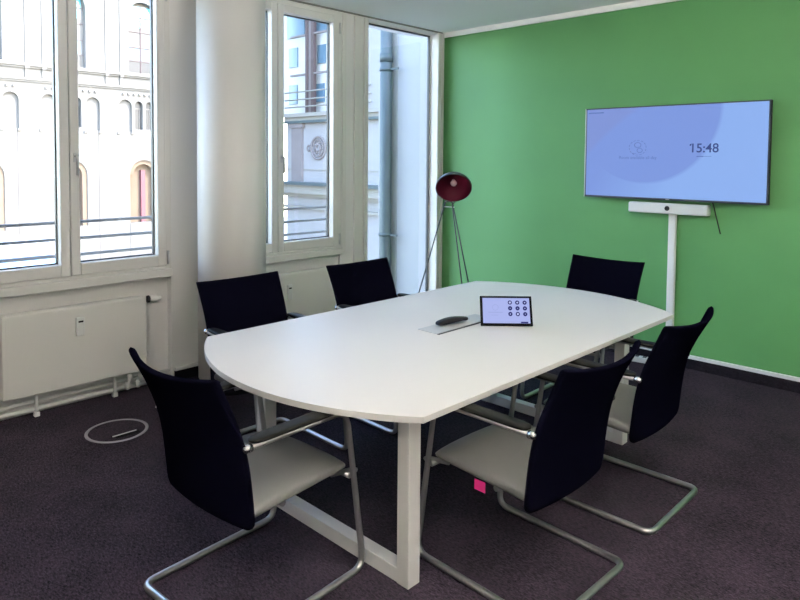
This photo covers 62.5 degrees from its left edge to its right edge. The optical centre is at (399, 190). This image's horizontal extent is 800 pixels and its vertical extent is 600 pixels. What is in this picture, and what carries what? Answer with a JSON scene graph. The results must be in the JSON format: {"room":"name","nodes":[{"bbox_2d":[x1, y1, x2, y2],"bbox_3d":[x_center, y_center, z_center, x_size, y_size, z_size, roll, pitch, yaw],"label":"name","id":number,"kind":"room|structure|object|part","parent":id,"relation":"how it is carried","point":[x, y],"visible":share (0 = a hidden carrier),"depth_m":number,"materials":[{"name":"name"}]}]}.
{"room":"meeting room","nodes":[
{"label":"meeting room","id":0,"kind":"room"},
{"bbox_2d":[0,0,366,420],"bbox_3d":[-1.598,-0.090,5.089,0.300,2.975,3.364,3,4,44],"label":"wall","id":1,"kind":"structure","parent":0,"point":[182,290],"depth_m":4.86,"materials":[{"name":"white paint"}]},
{"bbox_2d":[0,216,151,262],"bbox_3d":[-2.329,0.391,4.476,0.079,0.380,1.520,3,4,44],"label":"railing","id":2,"kind":"object","parent":1,"relation":"in","point":[138,217],"depth_m":4.62,"materials":[{"name":"grey metal"}]},
{"bbox_3d":[-2.343,0.450,4.492,0.022,0.021,1.520,3,4,44],"label":"rail","id":3,"kind":"part","parent":2,"relation":"part of","materials":[{"name":"grey metal"}]},
{"bbox_3d":[-2.342,0.335,4.487,0.022,0.021,1.520,3,4,44],"label":"rail","id":4,"kind":"part","parent":2,"relation":"part of","materials":[{"name":"grey metal"}]},
{"bbox_3d":[-2.341,0.221,4.481,0.022,0.021,1.520,3,4,44],"label":"rail","id":5,"kind":"part","parent":2,"relation":"part of","materials":[{"name":"grey metal"}]},
{"bbox_2d":[0,295,160,416],"bbox_3d":[-2.076,1.089,4.389,0.110,0.678,1.026,3,4,44],"label":"radiator","id":6,"kind":"object","parent":1,"relation":"attached to","point":[46,350],"visible":0.98,"depth_m":4.28,"materials":[{"name":"white metal"}]},
{"bbox_3d":[-1.752,0.769,4.718,0.046,0.046,0.085,3,4,44],"label":"thermostat knob","id":7,"kind":"part","parent":6,"relation":"part of","materials":[{"name":"white plastic"}]},
{"bbox_2d":[0,368,169,411],"bbox_3d":[-2.196,1.349,4.385,0.026,0.026,1.400,3,4,44],"label":"pipe","id":8,"kind":"object","parent":1,"relation":"attached to","point":[56,396],"visible":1,"depth_m":4.37,"materials":[{"name":"white metal"}]},
{"bbox_2d":[0,374,170,419],"bbox_3d":[-2.191,1.394,4.382,0.032,0.032,1.400,3,4,44],"label":"pipe","id":9,"kind":"object","parent":1,"relation":"attached to","point":[142,382],"visible":0.64,"depth_m":4.35,"materials":[{"name":"white metal"}]},
{"bbox_2d":[0,0,172,298],"bbox_3d":[-2.165,-0.439,4.274,0.160,2.170,1.415,3,4,44],"label":"window","id":10,"kind":"structure","parent":1,"relation":"in","point":[68,272],"depth_m":4.30,"materials":[{"name":"white paint"}]},
{"bbox_3d":[-2.400,-0.455,4.055,0.096,2.048,0.649,3,4,44],"label":"sash","id":11,"kind":"part","parent":10,"relation":"part of","materials":[{"name":"white paint"}]},
{"bbox_3d":[-2.099,-0.171,4.278,0.049,0.145,0.022,3,4,44],"label":"handle","id":12,"kind":"part","parent":10,"relation":"part of","materials":[{"name":"silver metal"}]},
{"bbox_3d":[-2.187,0.614,4.335,0.125,0.060,1.411,3,4,44],"label":"sill","id":13,"kind":"part","parent":10,"relation":"part of","materials":[{"name":"white paint"}]},
{"bbox_3d":[-1.944,-0.473,4.526,0.096,2.048,0.649,3,4,44],"label":"sash","id":14,"kind":"part","parent":10,"relation":"part of","materials":[{"name":"white paint"}]},
{"bbox_2d":[174,366,197,377],"bbox_3d":[-0.999,1.343,5.568,0.066,0.075,1.924,3,4,44],"label":"baseboard","id":15,"kind":"structure","parent":1,"relation":"attached to","point":[193,371],"depth_m":4.94,"materials":[{"name":"black"}]},
{"bbox_2d":[174,362,197,370],"bbox_3d":[-1.113,1.298,5.458,0.052,0.025,1.610,3,4,44],"label":"trim","id":16,"kind":"structure","parent":1,"relation":"attached to","point":[178,368],"depth_m":4.92,"materials":[{"name":"white paint"}]},
{"bbox_2d":[266,0,341,263],"bbox_3d":[-1.032,-0.486,5.445,0.160,2.170,1.415,3,4,44],"label":"window","id":17,"kind":"structure","parent":1,"relation":"in","point":[278,250],"depth_m":5.53,"materials":[{"name":"white paint"}]},
{"bbox_3d":[-1.266,-0.501,5.226,0.096,2.048,0.649,3,4,44],"label":"sash","id":18,"kind":"part","parent":17,"relation":"part of","materials":[{"name":"white paint"}]},
{"bbox_3d":[-0.966,-0.217,5.448,0.049,0.145,0.022,3,4,44],"label":"handle","id":19,"kind":"part","parent":17,"relation":"part of","materials":[{"name":"silver metal"}]},
{"bbox_3d":[-1.054,0.568,5.505,0.125,0.060,1.411,3,4,44],"label":"sill","id":20,"kind":"part","parent":17,"relation":"part of","materials":[{"name":"white paint"}]},
{"bbox_2d":[284,204,325,235],"bbox_3d":[-1.195,0.345,5.646,0.079,0.380,1.520,3,4,44],"label":"railing","id":21,"kind":"object","parent":1,"relation":"in","point":[311,207],"depth_m":6.02,"materials":[{"name":"grey metal"}]},
{"bbox_3d":[-1.209,0.404,5.663,0.022,0.021,1.520,3,4,44],"label":"rail","id":22,"kind":"part","parent":21,"relation":"part of","materials":[{"name":"grey metal"}]},
{"bbox_3d":[-1.208,0.289,5.657,0.022,0.021,1.520,3,4,44],"label":"rail","id":23,"kind":"part","parent":21,"relation":"part of","materials":[{"name":"grey metal"}]},
{"bbox_3d":[-1.208,0.174,5.652,0.022,0.021,1.520,3,4,44],"label":"rail","id":24,"kind":"part","parent":21,"relation":"part of","materials":[{"name":"grey metal"}]},
{"bbox_2d":[279,267,335,319],"bbox_3d":[-0.885,1.035,5.596,0.096,0.690,0.860,3,4,44],"label":"radiator","id":25,"kind":"object","parent":1,"relation":"attached to","point":[307,292],"visible":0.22,"depth_m":5.66,"materials":[{"name":"white metal"}]},
{"bbox_2d":[341,13,443,288],"bbox_3d":[-0.035,-0.143,6.466,0.030,2.975,1.394,3,4,44],"label":"window frame","id":26,"kind":"structure","parent":1,"relation":"attached to","point":[361,24],"depth_m":6.11,"materials":[{"name":"white paint"}]},
{"bbox_2d":[369,22,430,290],"bbox_3d":[-0.052,-0.141,6.636,0.040,2.955,1.011,3,4,44],"label":"window","id":27,"kind":"structure","parent":1,"relation":"in","point":[370,23],"depth_m":6.96,"materials":[{"name":"white paint"}]},
{"bbox_2d":[196,0,265,379],"bbox_3d":[-1.212,-0.071,4.755,0.480,2.975,0.480,3,4,44],"label":"wall column","id":28,"kind":"structure","parent":0,"point":[230,34],"depth_m":4.54,"materials":[{"name":"white paint"}]},
{"bbox_2d":[197,375,248,395],"bbox_3d":[-1.224,1.377,4.824,0.496,0.075,0.496,3,4,44],"label":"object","id":29,"kind":"structure","parent":28,"relation":"attached to","point":[230,392],"depth_m":4.59,"materials":[{"name":"plastic"}]},
{"bbox_2d":[286,0,437,36],"bbox_3d":[-0.661,-1.604,5.975,0.300,0.020,2.725,3,4,44],"label":"wall","id":30,"kind":"structure","parent":0,"point":[370,19],"depth_m":6.58,"materials":[{"name":"white paint"}]},
{"bbox_2d":[0,351,799,599],"bbox_3d":[0.126,1.627,2.663,6.320,0.200,7.020,3,4,44],"label":"floor","id":31,"kind":"structure","parent":0,"point":[81,519],"depth_m":3.03,"materials":[{"name":"carpet"}]},
{"bbox_2d":[84,419,148,442],"bbox_3d":[-1.706,1.448,3.972,0.360,0.005,0.356,3,4,44],"label":"floor outlet","id":32,"kind":"object","parent":31,"relation":"on","point":[119,430],"visible":1,"depth_m":3.96,"materials":[{"name":"grey metal"}]},
{"bbox_2d":[129,347,364,599],"bbox_3d":[-0.596,1.055,2.534,0.597,0.944,0.750,3,4,40],"label":"chair","id":33,"kind":"object","parent":31,"relation":"on","point":[235,478],"visible":0.91,"depth_m":2.35,"materials":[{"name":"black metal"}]},
{"bbox_3d":[-0.764,0.877,2.326,0.552,0.572,0.226,3,4,40],"label":"backrest","id":34,"kind":"part","parent":33,"relation":"part of","materials":[{"name":"black fabric"}]},
{"bbox_3d":[-0.774,0.820,2.722,0.067,0.024,0.430,3,4,40],"label":"armrest","id":35,"kind":"part","parent":33,"relation":"part of","materials":[{"name":"black plastic"}]},
{"bbox_3d":[-0.369,0.839,2.377,0.067,0.024,0.430,3,4,40],"label":"armrest","id":36,"kind":"part","parent":33,"relation":"part of","materials":[{"name":"black plastic"}]},
{"bbox_3d":[-0.548,1.081,2.591,0.516,0.085,0.497,3,4,40],"label":"seat","id":37,"kind":"part","parent":33,"relation":"part of","materials":[{"name":"grey fabric"}]},
{"bbox_2d":[196,271,347,449],"bbox_3d":[-0.747,0.997,3.745,0.750,0.944,0.597,3,4,45],"label":"chair","id":38,"kind":"object","parent":31,"relation":"on","point":[239,303],"visible":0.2,"depth_m":3.92,"materials":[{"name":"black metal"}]},
{"bbox_3d":[-0.909,0.781,3.522,0.430,0.024,0.067,3,4,45],"label":"armrest","id":39,"kind":"part","parent":38,"relation":"part of","materials":[{"name":"black"}]},
{"bbox_3d":[-0.695,1.028,3.694,0.497,0.085,0.516,3,4,45],"label":"seat","id":40,"kind":"part","parent":38,"relation":"part of","materials":[{"name":"grey leather"}]},
{"bbox_3d":[-0.931,0.801,3.921,0.226,0.572,0.552,3,4,45],"label":"backrest","id":41,"kind":"part","parent":38,"relation":"part of","materials":[{"name":"black fabric"}]},
{"bbox_3d":[-0.716,1.124,3.719,0.658,0.692,0.583,3,4,45],"label":"tube frame","id":42,"kind":"part","parent":38,"relation":"part of","materials":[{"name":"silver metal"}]},
{"bbox_3d":[-0.533,0.766,3.899,0.430,0.024,0.067,3,4,45],"label":"armrest","id":43,"kind":"part","parent":38,"relation":"part of","materials":[{"name":"black"}]},
{"bbox_2d":[326,257,409,433],"bbox_3d":[-0.077,0.973,4.359,0.597,0.944,0.750,-2,4,-45],"label":"chair","id":44,"kind":"object","parent":31,"relation":"on","point":[369,281],"visible":0.2,"depth_m":4.54,"materials":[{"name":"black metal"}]},
{"bbox_3d":[-0.240,0.757,4.137,0.067,0.024,0.430,-2,4,-45],"label":"armrest","id":45,"kind":"part","parent":44,"relation":"part of","materials":[{"name":"black"}]},
{"bbox_3d":[-0.261,0.777,4.536,0.552,0.572,0.226,-2,4,-45],"label":"backrest","id":46,"kind":"part","parent":44,"relation":"part of","materials":[{"name":"black fabric"}]},
{"bbox_3d":[-0.046,1.101,4.332,0.583,0.692,0.658,-2,4,-45],"label":"tube frame","id":47,"kind":"part","parent":44,"relation":"part of","materials":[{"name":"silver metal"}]},
{"bbox_2d":[204,281,673,589],"bbox_3d":[0.325,1.111,3.682,1.490,0.739,2.764,3,4,44],"label":"conference table","id":48,"kind":"object","parent":31,"relation":"on","point":[389,360],"visible":0.83,"depth_m":3.09,"materials":[{"name":"white laminate"}]},
{"bbox_3d":[-0.650,1.139,3.217,0.068,0.710,0.066,3,4,44],"label":"leg","id":49,"kind":"part","parent":48,"relation":"part of","materials":[{"name":"white metal"}]},
{"bbox_3d":[0.034,1.176,2.555,0.062,0.710,0.066,3,4,44],"label":"leg","id":50,"kind":"part","parent":48,"relation":"part of","materials":[{"name":"white metal"}]},
{"bbox_2d":[435,316,467,325],"bbox_3d":[0.291,0.719,3.664,0.229,0.035,0.052,-2,3,-39],"label":"remote control","id":51,"kind":"object","parent":48,"relation":"on","point":[448,320],"visible":1,"depth_m":3.63,"materials":[{"name":"black plastic"}]},
{"bbox_3d":[0.609,1.088,4.516,0.068,0.710,0.065,3,4,44],"label":"leg","id":52,"kind":"part","parent":48,"relation":"part of","materials":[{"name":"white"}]},
{"bbox_2d":[480,296,532,325],"bbox_3d":[0.589,0.668,3.674,0.288,0.154,0.104,0,3,0],"label":"tablet","id":53,"kind":"object","parent":48,"relation":"on","point":[494,310],"visible":1,"depth_m":3.65,"materials":[{"name":"black glass"}]},
{"bbox_3d":[1.293,1.124,3.855,0.062,0.710,0.065,3,4,44],"label":"leg","id":54,"kind":"part","parent":48,"relation":"part of","materials":[{"name":"white metal"}]},
{"bbox_2d":[418,172,471,292],"bbox_3d":[0.394,0.593,6.166,0.687,1.544,0.457,1,3,8],"label":"floor lamp","id":55,"kind":"object","parent":31,"relation":"on","point":[451,187],"visible":0.98,"depth_m":6.11,"materials":[{"name":"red metal"}]},
{"bbox_3d":[0.252,0.726,6.279,0.466,1.266,0.013,3,4,44],"label":"leg","id":56,"kind":"part","parent":55,"relation":"part of","materials":[{"name":"grey metal"}]},
{"bbox_3d":[0.492,-0.033,6.029,0.298,0.281,0.288,3,4,44],"label":"lamp shade","id":57,"kind":"part","parent":55,"relation":"part of","materials":[{"name":"red metal"}]},
{"bbox_3d":[0.494,-0.071,6.073,0.064,0.067,0.066,3,4,44],"label":"bulb","id":58,"kind":"part","parent":55,"relation":"part of","materials":[{"name":"white glass"}]},
{"bbox_3d":[0.549,0.741,5.992,0.230,1.264,0.013,3,4,44],"label":"leg","id":59,"kind":"part","parent":55,"relation":"part of","materials":[{"name":"grey metal"}]},
{"bbox_3d":[0.618,0.731,6.232,0.374,1.265,0.013,-2,4,-39],"label":"leg","id":60,"kind":"part","parent":55,"relation":"part of","materials":[{"name":"grey metal"}]},
{"bbox_2d":[420,340,640,599],"bbox_3d":[0.530,1.058,2.664,0.597,0.944,0.750,-2,4,-44],"label":"chair","id":61,"kind":"object","parent":31,"relation":"on","point":[541,465],"visible":0.91,"depth_m":2.49,"materials":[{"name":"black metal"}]},
{"bbox_3d":[0.478,1.083,2.718,0.516,0.085,0.497,-2,4,-44],"label":"seat","id":62,"kind":"part","parent":61,"relation":"part of","materials":[{"name":"grey fabric"}]},
{"bbox_3d":[0.316,0.839,2.493,0.067,0.024,0.430,-2,4,-44],"label":"armrest","id":63,"kind":"part","parent":61,"relation":"part of","materials":[{"name":"black plastic"}]},
{"bbox_3d":[0.699,0.825,2.863,0.067,0.024,0.430,-2,4,-44],"label":"armrest","id":64,"kind":"part","parent":61,"relation":"part of","materials":[{"name":"black plastic"}]},
{"bbox_3d":[0.713,0.882,2.467,0.552,0.572,0.226,-2,4,-44],"label":"backrest","id":65,"kind":"part","parent":61,"relation":"part of","materials":[{"name":"black fabric"}]},
{"bbox_2d":[520,254,644,398],"bbox_3d":[1.293,0.973,4.589,0.597,0.944,0.750,3,4,43],"label":"chair","id":66,"kind":"object","parent":31,"relation":"on","point":[616,278],"visible":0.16,"depth_m":4.76,"materials":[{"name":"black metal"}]},
{"bbox_3d":[1.260,1.100,4.562,0.583,0.692,0.658,3,4,43],"label":"tube frame","id":67,"kind":"part","parent":66,"relation":"part of","materials":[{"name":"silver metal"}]},
{"bbox_3d":[1.474,0.779,4.771,0.552,0.572,0.226,3,4,43],"label":"backrest","id":68,"kind":"part","parent":66,"relation":"part of","materials":[{"name":"black fabric"}]},
{"bbox_3d":[1.242,1.003,4.537,0.516,0.085,0.497,3,4,43],"label":"seat","id":69,"kind":"part","parent":66,"relation":"part of","materials":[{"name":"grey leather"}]},
{"bbox_2d":[533,306,713,534],"bbox_3d":[1.107,1.034,3.265,0.750,0.944,0.597,3,4,44],"label":"chair","id":70,"kind":"object","parent":31,"relation":"on","point":[643,410],"visible":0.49,"depth_m":3.04,"materials":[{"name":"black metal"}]},
{"bbox_3d":[1.053,1.059,3.317,0.497,0.085,0.516,3,4,44],"label":"seat","id":71,"kind":"part","parent":70,"relation":"part of","materials":[{"name":"fabric"}]},
{"bbox_3d":[0.899,0.816,3.087,0.430,0.024,0.067,3,4,44],"label":"armrest","id":72,"kind":"part","parent":70,"relation":"part of","materials":[{"name":"black plastic"}]},
{"bbox_3d":[1.268,0.801,3.469,0.430,0.024,0.067,3,4,44],"label":"armrest","id":73,"kind":"part","parent":70,"relation":"part of","materials":[{"name":"black"}]},
{"bbox_3d":[1.296,0.858,3.075,0.226,0.572,0.552,3,4,44],"label":"backrest","id":74,"kind":"part","parent":70,"relation":"part of","materials":[{"name":"black fabric"}]},
{"bbox_2d":[632,355,647,362],"bbox_3d":[1.959,1.387,5.439,0.300,0.046,0.060,2,3,34],"label":"power strip","id":75,"kind":"object","parent":31,"relation":"on","point":[641,359],"visible":0.37,"depth_m":5.40,"materials":[{"name":"white plastic"}]},
{"bbox_2d":[428,34,443,290],"bbox_3d":[0.376,-0.165,6.998,0.120,2.975,0.105,3,4,44],"label":"wall","id":76,"kind":"structure","parent":0,"point":[434,38],"depth_m":6.95,"materials":[{"name":"white paint"}]},
{"bbox_2d":[298,0,637,37],"bbox_3d":[0.151,-1.544,2.513,6.320,0.200,7.020,3,4,44],"label":"ceiling","id":77,"kind":"structure","parent":0,"point":[443,16],"depth_m":5.81,"materials":[{"name":"white paint"}]},
{"bbox_2d":[289,0,442,33],"bbox_3d":[-1.093,-1.580,5.304,0.015,0.012,4.460,3,4,44],"label":"joint","id":78,"kind":"object","parent":77,"relation":"attached to","point":[289,0],"visible":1,"depth_m":6.08,"materials":[{"name":"grey"}]},
{"bbox_2d":[442,0,799,376],"bbox_3d":[2.653,-0.051,4.954,6.000,2.975,0.120,3,4,44],"label":"wall","id":79,"kind":"structure","parent":0,"point":[517,99],"depth_m":5.53,"materials":[{"name":"green paint"}]},
{"bbox_2d":[444,0,680,37],"bbox_3d":[2.579,-1.511,4.868,5.900,0.050,0.022,3,4,44],"label":"trim","id":80,"kind":"structure","parent":79,"relation":"attached to","point":[640,3],"depth_m":5.95,"materials":[{"name":"white"}]},
{"bbox_2d":[628,201,710,215],"bbox_3d":[2.154,0.145,5.290,0.634,0.085,0.106,3,4,44],"label":"bar","id":81,"kind":"object","parent":79,"relation":"attached to","point":[634,206],"visible":1,"depth_m":5.24,"materials":[{"name":"white plastic"}]},
{"bbox_2d":[666,214,676,325],"bbox_3d":[2.191,0.744,5.330,0.062,1.120,0.026,3,4,44],"label":"duct","id":82,"kind":"object","parent":79,"relation":"attached to","point":[672,222],"visible":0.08,"depth_m":5.31,"materials":[{"name":"white plastic"}]},
{"bbox_2d":[584,99,772,233],"bbox_3d":[2.162,-0.180,5.283,1.457,1.006,0.082,3,4,44],"label":"wall display","id":83,"kind":"object","parent":79,"relation":"attached to","point":[713,152],"visible":1,"depth_m":5.17,"materials":[{"name":"blue glass"}]},
{"bbox_2d":[605,346,799,392],"bbox_3d":[2.667,1.399,4.904,5.600,0.083,0.014,3,4,44],"label":"baseboard","id":84,"kind":"structure","parent":79,"relation":"attached to","point":[756,378],"depth_m":4.99,"materials":[{"name":"grey plastic"}]},
{"bbox_2d":[631,345,799,381],"bbox_3d":[2.568,1.338,4.993,5.870,0.029,0.020,3,4,44],"label":"trim","id":85,"kind":"structure","parent":79,"relation":"attached to","point":[769,373],"depth_m":4.96,"materials":[{"name":"white plastic"}]},
{"label":"outside","id":86,"kind":"structure","parent":0,"visible":0},
{"bbox_2d":[284,217,286,239],"bbox_3d":[-23.401,6.812,37.344,74.100,0.200,110.000,3,4,44],"label":"street","id":87,"kind":"structure","parent":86,"point":[285,218],"depth_m":81.44,"materials":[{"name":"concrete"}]},
{"bbox_2d":[0,234,54,267],"bbox_3d":[-14.196,4.611,21.690,2.100,5.820,5.150,3,4,44],"label":"canopy","id":88,"kind":"object","parent":87,"relation":"on","point":[15,251],"visible":0.31,"depth_m":22.11,"materials":[{"name":"grey fabric"}]},
{"bbox_2d":[0,0,151,259],"bbox_3d":[-14.902,-3.642,31.969,1.925,21.700,21.385,3,4,44],"label":"facade","id":89,"kind":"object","parent":87,"relation":"on","point":[113,36],"visible":0.37,"depth_m":31.33,"materials":[{"name":"stone"}]},
{"bbox_3d":[-14.780,-4.996,31.164,0.315,0.192,20.475,3,4,44],"label":"cornice","id":90,"kind":"part","parent":89,"relation":"part of","materials":[{"name":"stone"}]},
{"bbox_3d":[-14.763,-5.607,31.122,0.350,0.192,20.475,3,4,44],"label":"cornice","id":91,"kind":"part","parent":89,"relation":"part of","materials":[{"name":"stone"}]},
{"bbox_3d":[-15.513,-6.723,30.709,0.012,0.595,1.260,3,4,44],"label":"pane","id":92,"kind":"part","parent":89,"relation":"part of","materials":[{"name":"white glass"}]},
{"bbox_3d":[-15.501,-8.296,30.634,0.012,0.490,1.260,3,4,44],"label":"pane","id":93,"kind":"part","parent":89,"relation":"part of","materials":[{"name":"white glass"}]},
{"bbox_3d":[-15.518,-6.094,30.738,0.012,0.525,1.260,3,4,44],"label":"pane","id":94,"kind":"part","parent":89,"relation":"part of","materials":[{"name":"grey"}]},
{"bbox_3d":[-13.079,-6.823,33.221,0.012,0.595,1.260,3,4,44],"label":"pane","id":95,"kind":"part","parent":89,"relation":"part of","materials":[{"name":"white glass"}]},
{"bbox_3d":[-13.063,-8.947,33.121,0.012,0.507,1.260,3,4,44],"label":"pane","id":96,"kind":"part","parent":89,"relation":"part of","materials":[{"name":"white glass"}]},
{"bbox_3d":[-13.067,-8.396,33.147,0.012,0.490,1.260,3,4,44],"label":"pane","id":97,"kind":"part","parent":89,"relation":"part of","materials":[{"name":"white glass"}]},
{"bbox_3d":[-13.084,-6.194,33.251,0.012,0.525,1.260,3,4,44],"label":"pane","id":98,"kind":"part","parent":89,"relation":"part of","materials":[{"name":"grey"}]},
{"bbox_3d":[-13.125,0.342,33.599,0.210,2.765,0.210,3,4,44],"label":"red post","id":99,"kind":"part","parent":89,"relation":"part of","materials":[{"name":"red"}]},
{"bbox_2d":[284,16,378,259],"bbox_3d":[-2.229,-3.192,35.659,16.100,22.750,3.200,3,4,44],"label":"building","id":100,"kind":"structure","parent":87,"relation":"on","point":[305,41],"depth_m":37.47,"materials":[{"name":"white paint"}]},
{"bbox_3d":[-6.384,-5.726,39.472,0.788,1.138,0.080,3,4,44],"label":"blue pane","id":101,"kind":"part","parent":100,"relation":"part of","materials":[{"name":"blue glass"}]},
{"bbox_3d":[-6.348,-7.910,39.351,0.840,1.138,0.080,3,4,44],"label":"blue pane","id":102,"kind":"part","parent":100,"relation":"part of","materials":[{"name":"blue glass"}]},
{"bbox_3d":[-6.163,-9.823,39.096,1.662,1.488,0.080,3,4,44],"label":"blue pane","id":103,"kind":"part","parent":100,"relation":"part of","materials":[{"name":"blue glass"}]},
{"bbox_3d":[-5.062,-7.423,37.609,0.315,6.125,0.140,3,4,44],"label":"post","id":104,"kind":"part","parent":100,"relation":"part of","materials":[{"name":"grey metal"}]},
{"bbox_3d":[-4.530,-5.583,37.682,0.700,1.050,0.080,3,4,44],"label":"blue pane","id":105,"kind":"part","parent":100,"relation":"part of","materials":[{"name":"blue glass"}]},
{"bbox_3d":[-4.450,-7.764,37.518,0.700,1.050,0.080,3,4,44],"label":"blue pane","id":106,"kind":"part","parent":100,"relation":"part of","materials":[{"name":"blue glass"}]},
{"bbox_3d":[-3.837,-9.699,36.847,3.062,1.488,0.080,3,4,44],"label":"blue pane","id":107,"kind":"part","parent":100,"relation":"part of","materials":[{"name":"blue glass"}]},
{"bbox_3d":[-4.110,-4.681,36.099,7.280,0.090,0.090,3,4,44],"label":"balcony rail","id":108,"kind":"part","parent":100,"relation":"part of","materials":[{"name":"grey stone"}]},
{"bbox_3d":[-4.107,-5.101,36.080,7.280,0.090,0.090,3,4,44],"label":"balcony rail","id":109,"kind":"part","parent":100,"relation":"part of","materials":[{"name":"grey stone"}]},
{"bbox_3d":[-4.104,-5.538,36.059,7.280,0.090,0.090,3,4,44],"label":"balcony rail","id":110,"kind":"part","parent":100,"relation":"part of","materials":[{"name":"grey stone"}]},
{"bbox_3d":[-1.999,0.193,34.143,13.405,0.665,0.650,3,4,44],"label":"ledge moulding","id":111,"kind":"part","parent":100,"relation":"part of","materials":[{"name":"grey stone"}]},
{"bbox_3d":[-1.862,-3.989,34.054,13.405,0.420,0.550,3,4,44],"label":"balcony cornice","id":112,"kind":"part","parent":100,"relation":"part of","materials":[{"name":"grey stone"}]},
{"bbox_2d":[378,30,427,294],"bbox_3d":[1.197,1.240,8.904,1.220,14.000,3.006,3,4,44],"label":"neighbouring wing","id":113,"kind":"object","parent":87,"relation":"on","point":[409,82],"visible":0.02,"depth_m":7.82},
{"bbox_2d":[378,30,398,269],"bbox_3d":[-0.163,1.274,7.981,0.171,14.000,0.267,-1,3,-22],"label":"downpipe","id":114,"kind":"object","parent":113,"relation":"attached to","point":[386,55],"visible":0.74,"depth_m":7.88,"materials":[{"name":"metal"}]}
]}

